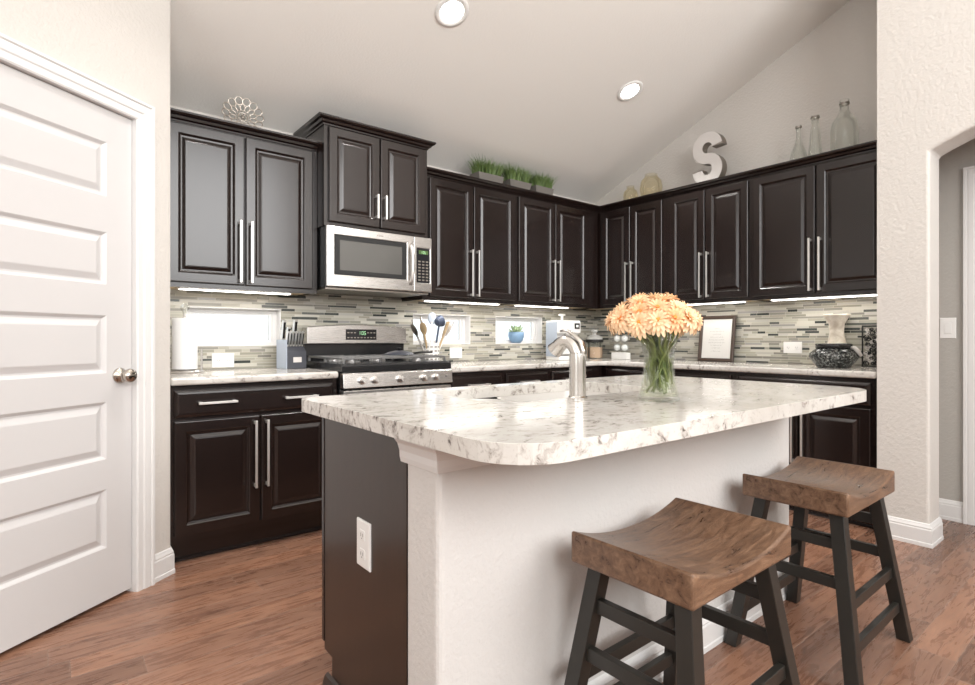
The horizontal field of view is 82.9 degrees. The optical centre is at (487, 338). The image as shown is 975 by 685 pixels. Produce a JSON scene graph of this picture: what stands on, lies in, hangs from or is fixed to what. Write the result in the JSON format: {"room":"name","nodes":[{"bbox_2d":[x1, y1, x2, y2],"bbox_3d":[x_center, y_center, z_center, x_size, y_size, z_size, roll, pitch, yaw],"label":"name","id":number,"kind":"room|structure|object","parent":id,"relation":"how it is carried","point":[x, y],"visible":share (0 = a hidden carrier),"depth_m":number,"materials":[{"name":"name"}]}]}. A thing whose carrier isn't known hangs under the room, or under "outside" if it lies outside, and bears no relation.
{"room":"kitchen","nodes":[
{"label":"kitchen","id":0,"kind":"room"},
{"bbox_2d":[0,0,169,553],"bbox_3d":[-1.746,-0.493,1.821,0.115,3.192,1.620,0,0,15],"label":"wall","id":1,"kind":"structure","parent":0,"point":[123,45],"depth_m":2.44,"materials":[{"name":"beige paint"}]},
{"bbox_2d":[0,32,154,652],"bbox_3d":[-1.651,0.034,2.053,0.172,2.138,0.896,0,0,15],"label":"door","id":2,"kind":"structure","parent":1,"relation":"in","point":[77,151],"depth_m":2.14,"materials":[{"name":"white paint"}]},
{"bbox_2d":[155,546,174,582],"bbox_3d":[-1.493,1.042,2.559,0.049,0.122,0.164,0,0,-1],"label":"baseboard","id":3,"kind":"structure","parent":1,"relation":"attached to","point":[165,559],"depth_m":2.54,"materials":[{"name":"white paint"}]},
{"bbox_2d":[169,0,169,93],"bbox_3d":[-1.752,-0.257,2.824,0.118,2.720,0.684,0,0,-39],"label":"wall","id":4,"kind":"structure","parent":0,"point":[169,0],"depth_m":2.59,"materials":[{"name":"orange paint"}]},
{"bbox_2d":[170,105,594,369],"bbox_3d":[-0.987,-0.132,3.966,5.420,2.470,0.140,0,0,-39],"label":"wall","id":5,"kind":"structure","parent":0,"point":[175,107],"depth_m":3.54,"materials":[{"name":"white paint"}]},
{"bbox_2d":[186,306,280,345],"bbox_3d":[-1.595,-0.070,3.459,0.548,0.237,0.121,0,0,-39],"label":"window","id":6,"kind":"structure","parent":5,"relation":"in","point":[274,315],"depth_m":3.51,"materials":[{"name":"white paint"}]},
{"bbox_2d":[170,107,319,296],"bbox_3d":[-1.467,-0.741,3.252,0.851,0.932,0.355,0,0,-39],"label":"upper cabinet","id":7,"kind":"object","parent":5,"relation":"attached to","point":[243,198],"visible":0.89,"depth_m":3.12,"materials":[{"name":"brown wood"}]},
{"bbox_2d":[177,287,291,294],"bbox_3d":[-1.466,-0.277,3.236,0.620,0.012,0.060,0,0,-39],"label":"light","id":8,"kind":"object","parent":7,"relation":"attached to","point":[179,288],"visible":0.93,"depth_m":3.19,"materials":[{"name":"white plastic"}]},
{"bbox_2d":[222,96,263,127],"bbox_3d":[-1.424,-1.302,3.216,0.232,0.222,0.060,0,0,-33],"label":"rosette","id":9,"kind":"object","parent":7,"relation":"on","point":[242,117],"visible":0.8,"depth_m":3.23,"materials":[{"name":"silver metal"}]},
{"bbox_2d":[293,112,435,237],"bbox_3d":[-0.814,-1.017,3.709,0.827,0.660,0.459,0,0,-39],"label":"upper cabinet","id":10,"kind":"object","parent":5,"relation":"attached to","point":[371,178],"visible":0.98,"depth_m":3.51,"materials":[{"name":"brown wood"}]},
{"bbox_2d":[317,225,431,297],"bbox_3d":[-0.797,-0.494,3.714,0.752,0.384,0.472,0,0,-39],"label":"microwave","id":11,"kind":"object","parent":10,"relation":"attached to","point":[350,261],"visible":0.99,"depth_m":3.54,"materials":[{"name":"silver metal"}]},
{"bbox_2d":[170,289,594,369],"bbox_3d":[-0.417,-0.070,4.327,3.838,0.514,0.007,0,0,-39],"label":"backsplash","id":12,"kind":"structure","parent":5,"relation":"attached to","point":[316,309],"depth_m":3.98,"materials":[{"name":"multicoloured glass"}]},
{"bbox_2d":[212,353,233,367],"bbox_3d":[-1.610,0.135,3.360,0.125,0.085,0.009,0,0,-39],"label":"wall plate","id":13,"kind":"object","parent":12,"relation":"attached to","point":[223,359],"visible":1,"depth_m":3.36,"materials":[{"name":"white plastic"}]},
{"bbox_2d":[450,348,461,357],"bbox_3d":[-0.254,0.118,4.447,0.120,0.085,0.009,0,0,-39],"label":"wall plate","id":14,"kind":"object","parent":12,"relation":"attached to","point":[454,352],"visible":1,"depth_m":4.44,"materials":[{"name":"white plastic"}]},
{"bbox_2d":[413,314,469,344],"bbox_3d":[-0.393,-0.070,4.422,0.548,0.237,0.121,0,0,-39],"label":"window","id":15,"kind":"structure","parent":5,"relation":"in","point":[463,320],"depth_m":4.54,"materials":[{"name":"white paint"}]},
{"bbox_2d":[401,176,515,305],"bbox_3d":[-0.194,-0.741,4.272,0.878,0.932,0.355,0,0,-39],"label":"upper cabinet","id":16,"kind":"object","parent":5,"relation":"attached to","point":[471,229],"visible":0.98,"depth_m":4.14,"materials":[{"name":"brown wood"}]},
{"bbox_2d":[423,300,498,304],"bbox_3d":[-0.186,-0.277,4.261,0.700,0.012,0.060,0,0,-39],"label":"light","id":17,"kind":"object","parent":16,"relation":"attached to","point":[423,300],"visible":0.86,"depth_m":4.21,"materials":[{"name":"white plastic"}]},
{"bbox_2d":[464,154,511,182],"bbox_3d":[0.001,-1.309,4.344,0.413,0.202,0.244,0,0,-39],"label":"grass planter","id":18,"kind":"object","parent":16,"relation":"on","point":[481,170],"visible":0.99,"depth_m":4.30,"materials":[{"name":"grey wood"}]},
{"bbox_2d":[496,316,541,343],"bbox_3d":[0.246,-0.070,4.934,0.555,0.237,0.121,0,0,-39],"label":"window","id":19,"kind":"structure","parent":5,"relation":"in","point":[535,323],"depth_m":5.06,"materials":[{"name":"white paint"}]},
{"bbox_2d":[508,325,523,342],"bbox_3d":[0.254,-0.043,4.903,0.142,0.170,0.144,0,0,-39],"label":"potted succulent","id":20,"kind":"object","parent":19,"relation":"on","point":[515,336],"visible":1,"depth_m":4.86,"materials":[{"name":"blue ceramic"}]},
{"bbox_2d":[498,195,596,309],"bbox_3d":[0.543,-0.741,4.862,1.007,0.932,0.355,0,0,-39],"label":"upper cabinet","id":21,"kind":"object","parent":5,"relation":"attached to","point":[556,244],"visible":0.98,"depth_m":4.70,"materials":[{"name":"brown wood"}]},
{"bbox_2d":[498,161,532,189],"bbox_3d":[0.246,-1.313,4.557,0.458,0.211,0.242,0,0,-39],"label":"grass planter","id":22,"kind":"object","parent":21,"relation":"on","point":[512,177],"visible":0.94,"depth_m":4.49,"materials":[{"name":"grey wood"}]},
{"bbox_2d":[513,304,569,307],"bbox_3d":[0.477,-0.277,4.793,0.620,0.012,0.060,0,0,-39],"label":"light","id":23,"kind":"object","parent":21,"relation":"attached to","point":[515,304],"visible":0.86,"depth_m":4.74,"materials":[{"name":"white plastic"}]},
{"bbox_2d":[525,171,559,194],"bbox_3d":[0.452,-1.307,4.717,0.396,0.198,0.243,0,0,-39],"label":"grass planter","id":24,"kind":"object","parent":21,"relation":"on","point":[538,184],"visible":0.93,"depth_m":4.66,"materials":[{"name":"grey wood"}]},
{"bbox_2d":[0,510,974,684],"bbox_3d":[0.340,1.153,0.454,7.900,0.100,7.400,0,0,-39],"label":"floor","id":25,"kind":"structure","parent":0,"point":[248,615],"depth_m":2.08,"materials":[{"name":"brown wood"}]},
{"bbox_2d":[170,378,336,561],"bbox_3d":[-1.376,0.666,3.139,0.851,0.872,0.659,0,0,-39],"label":"base cabinet","id":26,"kind":"object","parent":25,"relation":"on","point":[246,458],"visible":0.91,"depth_m":2.86,"materials":[{"name":"brown wood"}]},
{"bbox_2d":[170,368,337,385],"bbox_3d":[-1.382,0.209,3.142,0.846,0.040,0.649,0,0,-39],"label":"countertop","id":27,"kind":"structure","parent":26,"relation":"on","point":[220,376],"depth_m":2.94,"materials":[{"name":"white stone"}]},
{"bbox_2d":[170,313,203,373],"bbox_3d":[-1.664,-0.002,3.032,0.190,0.380,0.190,0,0,-39],"label":"paper towel holder","id":28,"kind":"object","parent":27,"relation":"on","point":[184,330],"visible":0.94,"depth_m":2.98,"materials":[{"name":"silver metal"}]},
{"bbox_2d":[277,340,305,368],"bbox_3d":[-1.226,0.099,3.452,0.132,0.180,0.133,0,0,43],"label":"knife block","id":29,"kind":"object","parent":27,"relation":"on","point":[290,357],"visible":0.87,"depth_m":3.40,"materials":[{"name":"grey"}]},
{"bbox_2d":[281,320,285,339],"bbox_3d":[-1.269,-0.049,3.429,0.042,0.125,0.018,0,0,43],"label":"knife","id":30,"kind":"object","parent":29,"relation":"on","point":[283,327],"visible":0.98,"depth_m":3.42,"materials":[{"name":"black plastic"}]},
{"bbox_2d":[292,320,297,331],"bbox_3d":[-1.217,-0.051,3.483,0.043,0.130,0.020,0,0,43],"label":"knife","id":31,"kind":"object","parent":29,"relation":"on","point":[295,322],"visible":0.54,"depth_m":3.47,"materials":[{"name":"black plastic"}]},
{"bbox_2d":[303,325,451,394],"bbox_3d":[-0.719,0.503,3.616,0.758,1.197,0.716,0,0,-39],"label":"gas range","id":32,"kind":"object","parent":25,"relation":"on","point":[356,352],"visible":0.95,"depth_m":3.55,"materials":[{"name":"silver metal"}]},
{"bbox_2d":[306,358,450,372],"bbox_3d":[-0.722,0.173,3.621,0.758,0.050,0.605,0,0,-39],"label":"cooktop","id":33,"kind":"object","parent":32,"relation":"in","point":[400,365],"depth_m":3.41,"materials":[{"name":"black metal"}]},
{"bbox_2d":[383,347,432,354],"bbox_3d":[-0.562,0.086,3.832,0.331,0.052,0.216,0,0,-39],"label":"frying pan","id":34,"kind":"object","parent":32,"relation":"on","point":[399,351],"visible":0.98,"depth_m":3.75,"materials":[{"name":"grey metal"}]},
{"bbox_2d":[448,370,502,386],"bbox_3d":[-0.251,0.666,4.040,0.486,0.872,0.659,0,0,-39],"label":"base cabinet","id":35,"kind":"object","parent":25,"relation":"on","point":[459,379],"visible":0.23,"depth_m":3.81,"materials":[{"name":"brown wood"}]},
{"bbox_2d":[503,368,548,383],"bbox_3d":[0.121,0.666,4.338,0.465,0.872,0.659,0,0,-39],"label":"base cabinet","id":36,"kind":"object","parent":25,"relation":"on","point":[522,375],"visible":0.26,"depth_m":4.09,"materials":[{"name":"brown wood"}]},
{"bbox_2d":[322,397,788,684],"bbox_3d":[0.396,0.666,2.081,1.880,0.874,0.712,0,0,-39],"label":"kitchen island","id":37,"kind":"object","parent":25,"relation":"on","point":[473,578],"visible":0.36,"depth_m":1.48,"materials":[{"name":"white paint"}]},
{"bbox_2d":[357,517,370,571],"bbox_3d":[-0.349,0.578,1.548,0.009,0.132,0.080,0,0,-39],"label":"wall plate","id":38,"kind":"object","parent":37,"relation":"attached to","point":[363,527],"visible":1,"depth_m":1.54,"materials":[{"name":"white plastic"}]},
{"bbox_2d":[360,529,364,541],"bbox_3d":[-0.351,0.552,1.546,0.002,0.028,0.030,0,0,-39],"label":"socket","id":39,"kind":"object","parent":38,"relation":"attached to","point":[362,531],"depth_m":1.54,"materials":[{"name":"grey plastic"}]},
{"bbox_2d":[360,548,364,559],"bbox_3d":[-0.351,0.604,1.546,0.002,0.028,0.030,0,0,-39],"label":"socket","id":40,"kind":"object","parent":38,"relation":"attached to","point":[362,550],"depth_m":1.54,"materials":[{"name":"grey plastic"}]},
{"bbox_2d":[302,375,865,464],"bbox_3d":[0.433,0.209,1.915,1.824,0.040,1.047,0,0,-39],"label":"island countertop","id":41,"kind":"structure","parent":37,"relation":"on","point":[447,420],"depth_m":1.42,"materials":[{"name":"white stone"}]},
{"bbox_2d":[472,391,608,401],"bbox_3d":[0.218,0.339,2.014,0.816,0.220,0.459,0,0,-39],"label":"sink","id":42,"kind":"object","parent":41,"relation":"in","point":[561,394],"visible":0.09,"depth_m":2.27,"materials":[{"name":"silver metal"}]},
{"bbox_2d":[548,329,587,399],"bbox_3d":[0.255,0.080,1.748,0.137,0.219,0.062,0,0,45],"label":"faucet","id":43,"kind":"object","parent":41,"relation":"on","point":[576,346],"visible":1,"depth_m":1.71,"materials":[{"name":"silver metal"}]},
{"bbox_3d":[0.521,0.089,1.680,0.124,0.198,0.124,0,0,-39],"label":"glass vase","id":44,"kind":"object","parent":41,"relation":"on","visible":0},
{"bbox_2d":[610,307,658,390],"bbox_3d":[0.442,0.036,1.669,0.091,0.256,0.194,0,0,43],"label":"daisy","id":45,"kind":"object","parent":44,"relation":"in","point":[621,325],"visible":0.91,"depth_m":1.61,"materials":[{"name":"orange plant"}]},
{"bbox_2d":[604,309,664,393],"bbox_3d":[0.447,0.038,1.694,0.176,0.258,0.088,0,0,9],"label":"daisy","id":46,"kind":"object","parent":44,"relation":"in","point":[608,318],"visible":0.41,"depth_m":1.69,"materials":[{"name":"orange plant"}]},
{"bbox_2d":[614,301,655,374],"bbox_3d":[0.465,0.013,1.701,0.157,0.258,0.083,0,0,4],"label":"daisy","id":47,"kind":"object","parent":44,"relation":"in","point":[626,301],"visible":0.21,"depth_m":1.68,"materials":[{"name":"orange plant"}]},
{"bbox_2d":[614,304,657,382],"bbox_3d":[0.452,0.021,1.669,0.177,0.251,0.083,0,0,-32],"label":"daisy","id":48,"kind":"object","parent":44,"relation":"in","point":[622,306],"visible":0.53,"depth_m":1.64,"materials":[{"name":"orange plant"}]},
{"bbox_2d":[627,311,657,371],"bbox_3d":[0.485,0.032,1.631,0.190,0.220,0.088,0,0,-37],"label":"daisy","id":49,"kind":"object","parent":44,"relation":"in","point":[638,325],"visible":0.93,"depth_m":1.58,"materials":[{"name":"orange plant"}]},
{"bbox_2d":[629,302,656,387],"bbox_3d":[0.457,0.022,1.639,0.083,0.257,0.134,0,0,21],"label":"daisy","id":50,"kind":"object","parent":44,"relation":"in","point":[639,307],"visible":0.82,"depth_m":1.60,"materials":[{"name":"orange plant"}]},
{"bbox_2d":[618,330,672,383],"bbox_3d":[0.493,0.024,1.747,0.194,0.230,0.083,0,0,30],"label":"daisy","id":51,"kind":"object","parent":44,"relation":"in","point":[620,330],"visible":0.09,"depth_m":1.67,"materials":[{"name":"green plant"}]},
{"bbox_2d":[625,295,666,392],"bbox_3d":[0.473,0.015,1.681,0.086,0.298,0.134,0,0,-40],"label":"daisy","id":52,"kind":"object","parent":44,"relation":"in","point":[629,299],"visible":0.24,"depth_m":1.68,"materials":[{"name":"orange plant"}]},
{"bbox_2d":[628,294,666,385],"bbox_3d":[0.480,0.005,1.649,0.122,0.275,0.086,0,0,9],"label":"daisy","id":53,"kind":"object","parent":44,"relation":"in","point":[640,298],"visible":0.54,"depth_m":1.65,"materials":[{"name":"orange plant"}]},
{"bbox_2d":[625,308,669,388],"bbox_3d":[0.490,0.023,1.723,0.168,0.264,0.084,0,0,39],"label":"daisy","id":54,"kind":"object","parent":44,"relation":"in","point":[625,308],"visible":0.1,"depth_m":1.66,"materials":[{"name":"green plant"}]},
{"bbox_2d":[646,333,662,390],"bbox_3d":[0.512,0.024,1.724,0.084,0.274,0.159,0,0,-10],"label":"daisy","id":55,"kind":"object","parent":44,"relation":"in","point":[649,387],"visible":0.06,"depth_m":1.65,"materials":[{"name":"green plant"}]},
{"bbox_2d":[653,333,656,391],"bbox_3d":[0.504,0.037,1.743,0.088,0.246,0.166,0,0,29],"label":"daisy","id":56,"kind":"object","parent":44,"relation":"in","point":[655,333],"visible":0.06,"depth_m":1.67,"materials":[{"name":"green plant"}]},
{"bbox_2d":[645,292,666,382],"bbox_3d":[0.509,0.006,1.682,0.086,0.291,0.086,0,0,-40],"label":"daisy","id":57,"kind":"object","parent":44,"relation":"in","point":[651,295],"visible":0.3,"depth_m":1.67,"materials":[{"name":"green plant"}]},
{"bbox_2d":[644,298,669,391],"bbox_3d":[0.505,0.025,1.625,0.086,0.283,0.136,0,0,32],"label":"daisy","id":58,"kind":"object","parent":44,"relation":"in","point":[656,304],"visible":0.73,"depth_m":1.59,"materials":[{"name":"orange plant"}]},
{"bbox_2d":[647,309,672,375],"bbox_3d":[0.497,0.035,1.636,0.083,0.236,0.207,0,0,5],"label":"daisy","id":59,"kind":"object","parent":44,"relation":"in","point":[657,324],"visible":0.94,"depth_m":1.55,"materials":[{"name":"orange plant"}]},
{"bbox_2d":[646,294,673,391],"bbox_3d":[0.522,0.016,1.642,0.088,0.299,0.094,0,0,2],"label":"daisy","id":60,"kind":"object","parent":44,"relation":"in","point":[664,297],"visible":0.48,"depth_m":1.65,"materials":[{"name":"green plant"}]},
{"bbox_2d":[649,293,679,386],"bbox_3d":[0.540,0.005,1.662,0.085,0.290,0.093,0,0,-6],"label":"daisy","id":61,"kind":"object","parent":44,"relation":"in","point":[675,296],"visible":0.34,"depth_m":1.66,"materials":[{"name":"green plant"}]},
{"bbox_2d":[658,329,685,384],"bbox_3d":[0.580,0.030,1.711,0.078,0.223,0.129,0,0,27],"label":"daisy","id":62,"kind":"object","parent":44,"relation":"in","point":[681,332],"visible":0.06,"depth_m":1.73,"materials":[{"name":"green plant"}]},
{"bbox_2d":[661,306,686,391],"bbox_3d":[0.541,0.038,1.613,0.083,0.258,0.160,0,0,23],"label":"daisy","id":63,"kind":"object","parent":44,"relation":"in","point":[677,319],"visible":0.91,"depth_m":1.56,"materials":[{"name":"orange plant"}]},
{"bbox_2d":[662,299,687,390],"bbox_3d":[0.548,0.022,1.612,0.082,0.273,0.101,0,0,31],"label":"daisy","id":64,"kind":"object","parent":44,"relation":"in","point":[676,303],"visible":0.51,"depth_m":1.59,"materials":[{"name":"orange plant"}]},
{"bbox_2d":[653,314,701,392],"bbox_3d":[0.585,0.038,1.691,0.139,0.258,0.083,0,0,26],"label":"daisy","id":65,"kind":"object","parent":44,"relation":"in","point":[698,314],"visible":0.12,"depth_m":1.68,"materials":[{"name":"green plant"}]},
{"bbox_2d":[658,306,698,382],"bbox_3d":[0.543,0.025,1.619,0.088,0.234,0.157,0,0,-31],"label":"daisy","id":66,"kind":"object","parent":44,"relation":"in","point":[691,317],"visible":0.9,"depth_m":1.57,"materials":[{"name":"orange plant"}]},
{"bbox_2d":[656,309,702,389],"bbox_3d":[0.571,0.035,1.647,0.142,0.245,0.083,0,0,23],"label":"daisy","id":67,"kind":"object","parent":44,"relation":"in","point":[699,322],"visible":0.28,"depth_m":1.63,"materials":[{"name":"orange plant"}]},
{"bbox_2d":[549,366,601,380],"bbox_3d":[0.549,0.666,4.681,0.630,0.872,0.659,0,0,-39],"label":"base cabinet","id":68,"kind":"object","parent":25,"relation":"on","point":[562,373],"visible":0.12,"depth_m":4.37,"materials":[{"name":"brown wood"}]},
{"bbox_2d":[602,366,673,376],"bbox_3d":[1.221,0.666,4.822,0.659,0.872,1.276,0,0,-39],"label":"base cabinet","id":69,"kind":"object","parent":25,"relation":"on","point":[607,371],"visible":0.02,"depth_m":4.50,"materials":[{"name":"brown wood"}]},
{"bbox_2d":[449,357,876,378],"bbox_3d":[1.024,0.209,3.828,2.211,0.040,2.587,0,0,-39],"label":"countertop","id":70,"kind":"structure","parent":69,"relation":"on","point":[495,365],"depth_m":3.92,"materials":[{"name":"white stone"}]},
{"bbox_2d":[423,343,438,359],"bbox_3d":[-0.419,0.111,4.113,0.124,0.155,0.124,0,0,-39],"label":"utensil crock","id":71,"kind":"object","parent":70,"relation":"on","point":[434,347],"visible":0.59,"depth_m":4.06,"materials":[{"name":"white ceramic"}]},
{"bbox_2d":[411,324,424,354],"bbox_3d":[-0.499,0.038,4.055,0.064,0.283,0.158,0,0,37],"label":"slotted spoon","id":72,"kind":"object","parent":71,"relation":"in","point":[413,328],"visible":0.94,"depth_m":4.01,"materials":[{"name":"silver metal"}]},
{"bbox_2d":[420,322,426,348],"bbox_3d":[-0.446,0.030,4.047,0.100,0.297,0.062,0,0,-43],"label":"wooden spoon","id":73,"kind":"object","parent":71,"relation":"in","point":[423,328],"visible":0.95,"depth_m":4.02,"materials":[{"name":"beige wood"}]},
{"bbox_2d":[428,312,435,342],"bbox_3d":[-0.426,-0.011,4.165,0.056,0.377,0.060,0,0,31],"label":"spoon","id":74,"kind":"object","parent":71,"relation":"in","point":[432,316],"visible":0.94,"depth_m":4.17,"materials":[{"name":"white plastic"}]},
{"bbox_2d":[434,315,444,342],"bbox_3d":[-0.376,0.002,4.174,0.098,0.352,0.084,0,0,-20],"label":"ladle","id":75,"kind":"object","parent":71,"relation":"in","point":[439,321],"visible":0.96,"depth_m":4.15,"materials":[{"name":"blue plastic"}]},
{"bbox_2d":[439,321,449,348],"bbox_3d":[-0.349,0.026,4.136,0.118,0.306,0.081,0,0,-19],"label":"turner","id":76,"kind":"object","parent":71,"relation":"in","point":[447,322],"visible":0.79,"depth_m":4.13,"materials":[{"name":"beige wood"}]},
{"bbox_2d":[439,322,453,350],"bbox_3d":[-0.342,0.026,4.175,0.168,0.308,0.081,0,0,-39],"label":"spatula","id":77,"kind":"object","parent":71,"relation":"in","point":[449,328],"visible":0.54,"depth_m":4.18,"materials":[{"name":"white plastic"}]},
{"bbox_2d":[546,314,580,359],"bbox_3d":[0.673,-0.013,4.854,0.245,0.404,0.230,0,0,-25],"label":"coffee machine","id":78,"kind":"object","parent":70,"relation":"on","point":[553,327],"visible":0.66,"depth_m":4.80,"materials":[{"name":"white plastic"}]},
{"bbox_2d":[586,329,603,357],"bbox_3d":[1.002,0.052,5.162,0.168,0.272,0.164,0,0,-39],"label":"glass canister","id":79,"kind":"object","parent":70,"relation":"on","point":[592,352],"visible":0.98,"depth_m":5.10,"materials":[{"name":"white"}]},
{"bbox_2d":[611,335,629,358],"bbox_3d":[1.212,0.075,5.012,0.082,0.227,0.170,0,0,-39],"label":"globe ornament","id":80,"kind":"object","parent":70,"relation":"on","point":[614,355],"visible":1,"depth_m":4.99,"materials":[{"name":"white ceramic"}]},
{"bbox_2d":[697,315,736,361],"bbox_3d":[1.850,0.003,4.454,0.067,0.371,0.300,0,0,-39],"label":"picture frame","id":81,"kind":"object","parent":70,"relation":"on","point":[717,334],"visible":1,"depth_m":4.45,"materials":[{"name":"brown wood"}]},
{"bbox_2d":[809,343,862,367],"bbox_3d":[2.231,0.111,3.555,0.279,0.154,0.279,0,0,-4],"label":"bowl","id":82,"kind":"object","parent":70,"relation":"on","point":[825,355],"visible":0.99,"depth_m":3.46,"materials":[{"name":"ceramic"}]},
{"bbox_2d":[823,314,850,343],"bbox_3d":[2.367,0.013,3.737,0.164,0.352,0.164,0,0,-39],"label":"vase","id":83,"kind":"object","parent":70,"relation":"on","point":[836,322],"visible":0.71,"depth_m":3.70,"materials":[{"name":"beige ceramic"}]},
{"bbox_2d":[862,326,876,366],"bbox_3d":[2.564,0.053,3.588,0.018,0.270,0.220,0,0,-39],"label":"scroll panel","id":84,"kind":"object","parent":70,"relation":"on","point":[870,329],"visible":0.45,"depth_m":3.63,"materials":[{"name":"black"}]},
{"bbox_2d":[564,498,799,684],"bbox_3d":[0.500,0.795,1.415,0.557,0.616,0.427,0,0,-39],"label":"bar stool","id":85,"kind":"object","parent":25,"relation":"on","point":[688,554],"visible":1,"depth_m":1.37,"materials":[{"name":"brown wood"}]},
{"bbox_2d":[674,369,734,379],"bbox_3d":[1.766,0.666,4.141,0.659,0.872,0.466,0,0,-39],"label":"base cabinet","id":86,"kind":"object","parent":25,"relation":"on","point":[677,372],"visible":0.06,"depth_m":3.95,"materials":[{"name":"brown wood"}]},
{"bbox_2d":[735,372,876,528],"bbox_3d":[2.174,0.666,3.632,0.659,0.872,0.838,0,0,-39],"label":"base cabinet","id":87,"kind":"object","parent":25,"relation":"on","point":[847,434],"visible":0.2,"depth_m":3.29,"materials":[{"name":"brown wood"}]},
{"bbox_2d":[724,456,912,684],"bbox_3d":[1.208,0.795,2.008,0.557,0.616,0.427,0,0,-39],"label":"bar stool","id":88,"kind":"object","parent":25,"relation":"on","point":[839,490],"visible":0.94,"depth_m":1.93,"materials":[{"name":"brown wood"}]},
{"bbox_2d":[170,0,849,203],"bbox_3d":[0.340,-2.900,0.454,7.900,3.272,7.400,0,0,-39],"label":"ceiling","id":89,"kind":"structure","parent":0,"point":[534,85],"depth_m":3.56,"materials":[{"name":"paint"}]},
{"bbox_2d":[435,0,468,26],"bbox_3d":[-0.199,-1.824,3.082,0.195,0.080,0.180,0,0,-34],"label":"recessed light","id":90,"kind":"object","parent":89,"relation":"in","point":[452,12],"visible":1,"depth_m":3.08,"materials":[{"name":"white plastic"}]},
{"bbox_2d":[617,81,642,100],"bbox_3d":[1.053,-1.827,4.077,0.195,0.080,0.180,0,0,-34],"label":"recessed light","id":91,"kind":"object","parent":89,"relation":"in","point":[632,89],"visible":1,"depth_m":4.07,"materials":[{"name":"white plastic"}]},
{"bbox_2d":[508,332,523,342],"bbox_3d":[0.255,-0.007,4.903,0.142,0.098,0.142,0,0,-39],"label":"pot","id":92,"kind":"object","parent":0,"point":[514,337],"depth_m":4.85,"materials":[{"name":"blue ceramic"}]},
{"bbox_2d":[595,0,974,501],"bbox_3d":[2.421,-1.060,3.941,0.132,4.326,4.440,0,0,-39],"label":"wall","id":93,"kind":"structure","parent":0,"point":[835,63],"depth_m":3.87,"materials":[{"name":"white paint"}]},
{"bbox_2d":[578,198,666,310],"bbox_3d":[1.255,-0.741,5.012,0.355,0.932,1.010,0,0,-39],"label":"upper cabinet","id":94,"kind":"object","parent":93,"relation":"attached to","point":[631,240],"visible":0.56,"depth_m":4.78,"materials":[{"name":"brown wood"}]},
{"bbox_2d":[427,140,876,212],"bbox_3d":[0.998,-1.182,3.609,1.908,0.050,2.278,0,0,-39],"label":"crown molding","id":95,"kind":"structure","parent":94,"relation":"attached to","point":[869,146],"depth_m":4.16,"materials":[{"name":"brown wood"}]},
{"bbox_2d":[667,179,763,303],"bbox_3d":[1.788,-0.741,4.345,0.355,0.932,0.696,0,0,-39],"label":"upper cabinet","id":96,"kind":"object","parent":93,"relation":"attached to","point":[709,229],"visible":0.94,"depth_m":4.21,"materials":[{"name":"brown wood"}]},
{"bbox_2d":[693,131,726,182],"bbox_3d":[1.756,-1.415,4.363,0.072,0.423,0.250,0,0,-39],"label":"letter sign","id":97,"kind":"object","parent":96,"relation":"on","point":[718,163],"visible":0.9,"depth_m":4.33,"materials":[{"name":"silver metal"}]},
{"bbox_2d":[688,301,746,304],"bbox_3d":[1.779,-0.277,4.336,0.060,0.012,0.500,0,0,-39],"label":"light","id":98,"kind":"object","parent":96,"relation":"attached to","point":[733,301],"visible":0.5,"depth_m":4.29,"materials":[{"name":"white plastic"}]},
{"bbox_2d":[595,296,876,365],"bbox_3d":[1.887,-0.070,4.514,0.007,0.514,2.579,0,0,-39],"label":"backsplash","id":99,"kind":"structure","parent":93,"relation":"attached to","point":[762,328],"depth_m":4.16,"materials":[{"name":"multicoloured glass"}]},
{"bbox_2d":[783,342,801,353],"bbox_3d":[2.243,0.068,4.056,0.009,0.085,0.128,0,0,-39],"label":"wall plate","id":100,"kind":"object","parent":99,"relation":"attached to","point":[788,347],"visible":1,"depth_m":4.05,"materials":[{"name":"white plastic"}]},
{"bbox_2d":[751,150,876,301],"bbox_3d":[2.279,-0.741,3.733,0.355,0.932,0.870,0,0,-39],"label":"upper cabinet","id":101,"kind":"object","parent":93,"relation":"attached to","point":[814,227],"visible":0.84,"depth_m":3.65,"materials":[{"name":"brown wood"}]},
{"bbox_2d":[770,294,876,300],"bbox_3d":[2.272,-0.277,3.719,0.060,0.012,0.700,0,0,-39],"label":"light","id":102,"kind":"object","parent":101,"relation":"attached to","point":[864,294],"visible":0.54,"depth_m":3.69,"materials":[{"name":"white plastic"}]},
{"bbox_2d":[940,318,955,337],"bbox_3d":[2.800,-0.062,3.354,0.009,0.125,0.078,0,0,-39],"label":"wall plate","id":103,"kind":"object","parent":93,"relation":"attached to","point":[947,325],"visible":1,"depth_m":3.35,"materials":[{"name":"white plastic"}]},
{"bbox_2d":[939,498,962,522],"bbox_3d":[2.798,1.042,3.350,0.017,0.122,0.150,0,0,-39],"label":"baseboard","id":104,"kind":"structure","parent":93,"relation":"attached to","point":[951,510],"depth_m":3.34,"materials":[{"name":"white paint"}]},
{"bbox_2d":[963,166,974,525],"bbox_3d":[3.130,0.044,2.929,0.026,2.118,0.926,0,0,-39],"label":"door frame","id":105,"kind":"structure","parent":93,"relation":"in","point":[968,172],"depth_m":3.26,"materials":[{"name":"white paint"}]},
{"bbox_2d":[877,0,974,523],"bbox_3d":[3.643,-1.636,1.441,0.200,5.478,4.410,0,0,-39],"label":"wall","id":106,"kind":"structure","parent":0,"point":[926,48],"depth_m":2.98,"materials":[{"name":"white paint"}]},
{"bbox_2d":[887,515,943,548],"bbox_3d":[2.338,1.042,3.056,0.217,0.122,0.253,0,0,-39],"label":"baseboard","id":107,"kind":"structure","parent":106,"relation":"attached to","point":[930,535],"depth_m":2.96,"materials":[{"name":"white paint"}]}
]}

